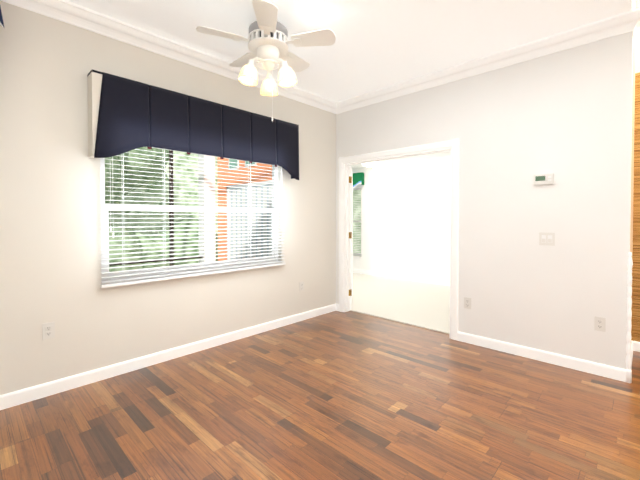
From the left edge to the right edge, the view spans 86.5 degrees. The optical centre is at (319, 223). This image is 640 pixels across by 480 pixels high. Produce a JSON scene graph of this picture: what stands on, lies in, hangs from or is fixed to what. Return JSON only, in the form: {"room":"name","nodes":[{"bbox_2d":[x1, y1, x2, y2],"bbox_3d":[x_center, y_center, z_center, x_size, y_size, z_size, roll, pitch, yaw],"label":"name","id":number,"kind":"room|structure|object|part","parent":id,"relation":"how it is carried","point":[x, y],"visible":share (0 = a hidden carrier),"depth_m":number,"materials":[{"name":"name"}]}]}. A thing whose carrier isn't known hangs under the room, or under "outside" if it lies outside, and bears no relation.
{"room":"empty living room","nodes":[
{"label":"empty living room","id":0,"kind":"room"},
{"bbox_2d":[0,0,335,394],"bbox_3d":[-1.195,-0.197,3.364,0.150,2.850,3.950,1,1,44],"label":"wall","id":1,"kind":"structure","parent":0,"point":[50,228],"depth_m":2.62,"materials":[{"name":"paint"}]},
{"bbox_2d":[0,7,3,27],"bbox_3d":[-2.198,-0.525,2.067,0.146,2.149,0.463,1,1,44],"label":"valance","id":2,"kind":"object","parent":1,"relation":"attached to","point":[1,21],"visible":1,"depth_m":2.15,"materials":[{"name":"blue fabric"}]},
{"bbox_2d":[42,322,54,339],"bbox_3d":[-1.963,0.772,2.460,0.010,0.114,0.070,1,1,44],"label":"electrical outlet plate","id":3,"kind":"object","parent":1,"relation":"attached to","point":[48,330],"depth_m":2.46,"materials":[{"name":"white plastic"}]},
{"bbox_2d":[0,304,338,409],"bbox_3d":[-1.071,1.180,3.392,0.020,0.095,3.770,1,1,44],"label":"baseboard","id":4,"kind":"structure","parent":1,"relation":"attached to","point":[18,397],"depth_m":2.90,"materials":[{"name":"white wood"}]},
{"bbox_2d":[1,0,340,113],"bbox_3d":[-1.056,-1.562,3.314,0.090,0.118,3.800,1,1,44],"label":"crown molding","id":5,"kind":"structure","parent":1,"relation":"attached to","point":[66,11],"depth_m":2.88,"materials":[{"name":"white wood"}]},
{"bbox_2d":[100,147,285,287],"bbox_3d":[-1.108,-0.180,3.371,0.206,1.335,1.874,1,1,44],"label":"window blinds","id":6,"kind":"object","parent":1,"relation":"in","point":[107,276],"depth_m":3.16,"materials":[{"name":"white plastic"}]},
{"bbox_2d":[87,70,298,179],"bbox_3d":[-1.016,-0.834,3.324,0.148,0.655,2.085,1,1,44],"label":"valance","id":7,"kind":"object","parent":1,"relation":"attached to","point":[125,115],"visible":1,"depth_m":2.98,"materials":[{"name":"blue fabric"}]},
{"bbox_2d":[300,281,303,290],"bbox_3d":[-0.228,0.784,4.275,0.010,0.114,0.070,1,1,44],"label":"electrical outlet plate","id":8,"kind":"object","parent":1,"relation":"attached to","point":[301,283],"depth_m":4.28,"materials":[{"name":"white plastic"}]},
{"bbox_2d":[217,157,271,260],"bbox_3d":[-0.941,-0.312,5.914,3.010,3.600,0.190,1,1,44],"label":"wall","id":9,"kind":"structure","parent":0,"point":[255,192],"depth_m":6.27,"materials":[{"name":"orange paint"}]},
{"bbox_2d":[0,311,639,479],"bbox_3d":[0.611,1.312,1.224,5.750,0.100,4.820,1,1,44],"label":"floor","id":10,"kind":"structure","parent":0,"point":[339,395],"depth_m":2.20,"materials":[{"name":"brown wood"}]},
{"bbox_2d":[67,0,633,101],"bbox_3d":[-0.007,-1.667,2.391,3.180,0.120,3.920,1,1,44],"label":"ceiling","id":11,"kind":"structure","parent":0,"point":[378,44],"depth_m":2.79,"materials":[{"name":"paint"}]},
{"bbox_2d":[196,0,335,121],"bbox_3d":[-0.421,-1.212,2.696,1.007,0.800,1.028,1,1,44],"label":"ceiling fan","id":12,"kind":"object","parent":11,"relation":"hanging from","point":[267,40],"visible":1,"depth_m":2.58,"materials":[{"name":"white metal"}]},
{"bbox_3d":[-0.415,-1.137,2.638,0.444,0.147,0.431,1,1,44],"label":"shade glass","id":13,"kind":"part","parent":12,"relation":"part of","materials":[{"name":"beige glass"}]},
{"bbox_2d":[350,273,449,333],"bbox_3d":[1.184,1.234,5.830,5.910,0.112,2.630,1,1,44],"label":"floor carpet","id":14,"kind":"object","parent":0,"point":[420,304],"visible":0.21,"depth_m":5.21,"materials":[{"name":"beige carpet"}]},
{"bbox_2d":[350,152,450,168],"bbox_3d":[1.184,-1.310,5.790,5.910,0.100,2.630,1,1,44],"label":"ceiling","id":15,"kind":"structure","parent":0,"point":[422,157],"depth_m":6.72,"materials":[{"name":"paint"}]},
{"bbox_2d":[362,161,380,168],"bbox_3d":[1.027,-1.188,6.793,0.380,0.175,0.380,1,1,44],"label":"ceiling light","id":16,"kind":"object","parent":15,"relation":"attached to","point":[371,165],"visible":0.75,"depth_m":6.68,"materials":[{"name":"white metal"}]},
{"bbox_2d":[352,156,450,280],"bbox_3d":[2.134,-0.151,6.802,6.150,2.650,0.120,1,1,44],"label":"wall","id":17,"kind":"structure","parent":0,"point":[405,218],"depth_m":7.03,"materials":[{"name":"paint"}]},
{"bbox_2d":[352,188,361,256],"bbox_3d":[0.525,-0.049,8.291,1.250,1.600,0.155,1,1,44],"label":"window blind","id":18,"kind":"structure","parent":17,"relation":"in","point":[356,221],"depth_m":7.92,"materials":[{"name":"white plastic"}]},
{"bbox_2d":[353,172,363,187],"bbox_3d":[0.471,-0.998,8.216,1.394,0.360,0.115,1,1,44],"label":"valance","id":19,"kind":"object","parent":17,"relation":"attached to","point":[358,178],"visible":0.19,"depth_m":7.75,"materials":[{"name":"green fabric"}]},
{"bbox_2d":[353,268,449,285],"bbox_3d":[2.088,1.115,6.774,5.910,0.095,0.014,1,1,44],"label":"baseboard","id":20,"kind":"structure","parent":17,"relation":"attached to","point":[398,276],"depth_m":7.08,"materials":[{"name":"white"}]},
{"bbox_2d":[336,31,632,368],"bbox_3d":[0.233,-0.295,4.812,6.150,3.600,0.120,1,1,44],"label":"wall","id":21,"kind":"structure","parent":0,"point":[564,117],"depth_m":3.07,"materials":[{"name":"paint"}]},
{"bbox_2d":[349,166,352,308],"bbox_3d":[0.439,0.186,5.088,0.496,2.006,0.642,1,1,44],"label":"door leaf","id":22,"kind":"structure","parent":21,"relation":"in","point":[351,229],"depth_m":4.82,"materials":[{"name":"white wood"}]},
{"bbox_2d":[339,138,458,339],"bbox_3d":[0.902,0.155,4.177,1.639,2.120,0.152,1,1,44],"label":"door frame","id":23,"kind":"structure","parent":21,"relation":"attached to","point":[451,146],"depth_m":4.00,"materials":[{"name":"white wood"}]},
{"bbox_2d":[464,297,470,308],"bbox_3d":[1.522,0.816,3.508,0.070,0.114,0.010,1,1,44],"label":"electrical outlet plate","id":24,"kind":"object","parent":21,"relation":"attached to","point":[467,301],"depth_m":3.51,"materials":[{"name":"white plastic"}]},
{"bbox_2d":[337,8,639,112],"bbox_3d":[1.357,-1.567,3.580,3.030,0.118,0.100,1,1,44],"label":"crown molding","id":25,"kind":"structure","parent":21,"relation":"attached to","point":[628,21],"depth_m":3.17,"materials":[{"name":"white wood"}]},
{"bbox_2d":[534,173,553,184],"bbox_3d":[1.990,-0.397,3.026,0.150,0.090,0.031,1,1,44],"label":"thermostat","id":26,"kind":"object","parent":21,"relation":"attached to","point":[542,179],"visible":1,"depth_m":3.02,"materials":[{"name":"white plastic"}]},
{"bbox_2d":[457,331,631,381],"bbox_3d":[1.934,1.185,3.116,1.342,0.095,0.014,1,1,44],"label":"baseboard","id":27,"kind":"structure","parent":21,"relation":"attached to","point":[599,369],"depth_m":3.02,"materials":[{"name":"white wood"}]},
{"bbox_2d":[539,232,554,245],"bbox_3d":[2.016,0.133,3.023,0.116,0.114,0.011,1,1,44],"label":"switch plate","id":28,"kind":"object","parent":21,"relation":"attached to","point":[547,239],"visible":1,"depth_m":3.02,"materials":[{"name":"white plastic"}]},
{"bbox_2d":[594,316,605,331],"bbox_3d":[2.286,0.817,2.777,0.070,0.114,0.010,1,1,44],"label":"electrical outlet plate","id":29,"kind":"object","parent":21,"relation":"attached to","point":[599,322],"depth_m":2.77,"materials":[{"name":"white plastic"}]},
{"bbox_2d":[630,0,635,330],"bbox_3d":[3.363,-0.652,3.716,0.120,3.750,2.870,1,1,44],"label":"wall","id":30,"kind":"structure","parent":0,"point":[632,156],"depth_m":2.99,"materials":[{"name":"paint"}]},
{"bbox_2d":[625,252,632,382],"bbox_3d":[2.414,0.729,2.655,0.037,1.020,0.037,1,1,44],"label":"trim","id":31,"kind":"structure","parent":30,"relation":"attached to","point":[629,327],"depth_m":2.65,"materials":[{"name":"white wood"}]},
{"bbox_2d":[630,340,635,367],"bbox_3d":[2.727,1.187,2.983,0.014,0.095,0.870,1,1,44],"label":"baseboard","id":32,"kind":"structure","parent":30,"relation":"attached to","point":[633,343],"depth_m":3.22,"materials":[{"name":"white wood"}]},
{"bbox_2d":[631,351,639,384],"bbox_3d":[3.695,1.297,2.149,2.570,0.100,1.020,1,1,44],"label":"floor","id":33,"kind":"structure","parent":0,"point":[635,369],"depth_m":2.91,"materials":[{"name":"brown wood"}]},
{"bbox_2d":[631,0,639,341],"bbox_3d":[4.006,-0.633,2.444,2.570,3.750,0.120,1,1,44],"label":"wall","id":34,"kind":"structure","parent":0,"point":[635,333],"depth_m":3.28,"materials":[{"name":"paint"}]},
{"bbox_2d":[636,341,639,351],"bbox_3d":[3.960,1.195,2.424,2.570,0.095,0.014,1,1,44],"label":"baseboard","id":35,"kind":"structure","parent":34,"relation":"attached to","point":[637,343],"depth_m":3.28,"materials":[{"name":"white"}]},
{"bbox_3d":[-3.389,1.362,8.220,22.000,0.180,28.000,1,1,44],"label":"ground","id":36,"kind":"structure","parent":0,"visible":0},
{"bbox_2d":[109,150,215,265],"bbox_3d":[-3.525,-0.266,3.440,3.235,3.585,6.940,1,1,44],"label":"cage","id":37,"kind":"object","parent":36,"relation":"on","point":[207,197],"depth_m":6.77,"materials":[{"name":"white metal"}]},
{"bbox_2d":[105,147,360,271],"bbox_3d":[-5.359,-2.930,4.502,19.800,9.721,24.000,1,1,44],"label":"trees","id":38,"kind":"object","parent":36,"relation":"on","point":[149,191],"depth_m":9.00,"materials":[{"name":"green plant"}]}
]}

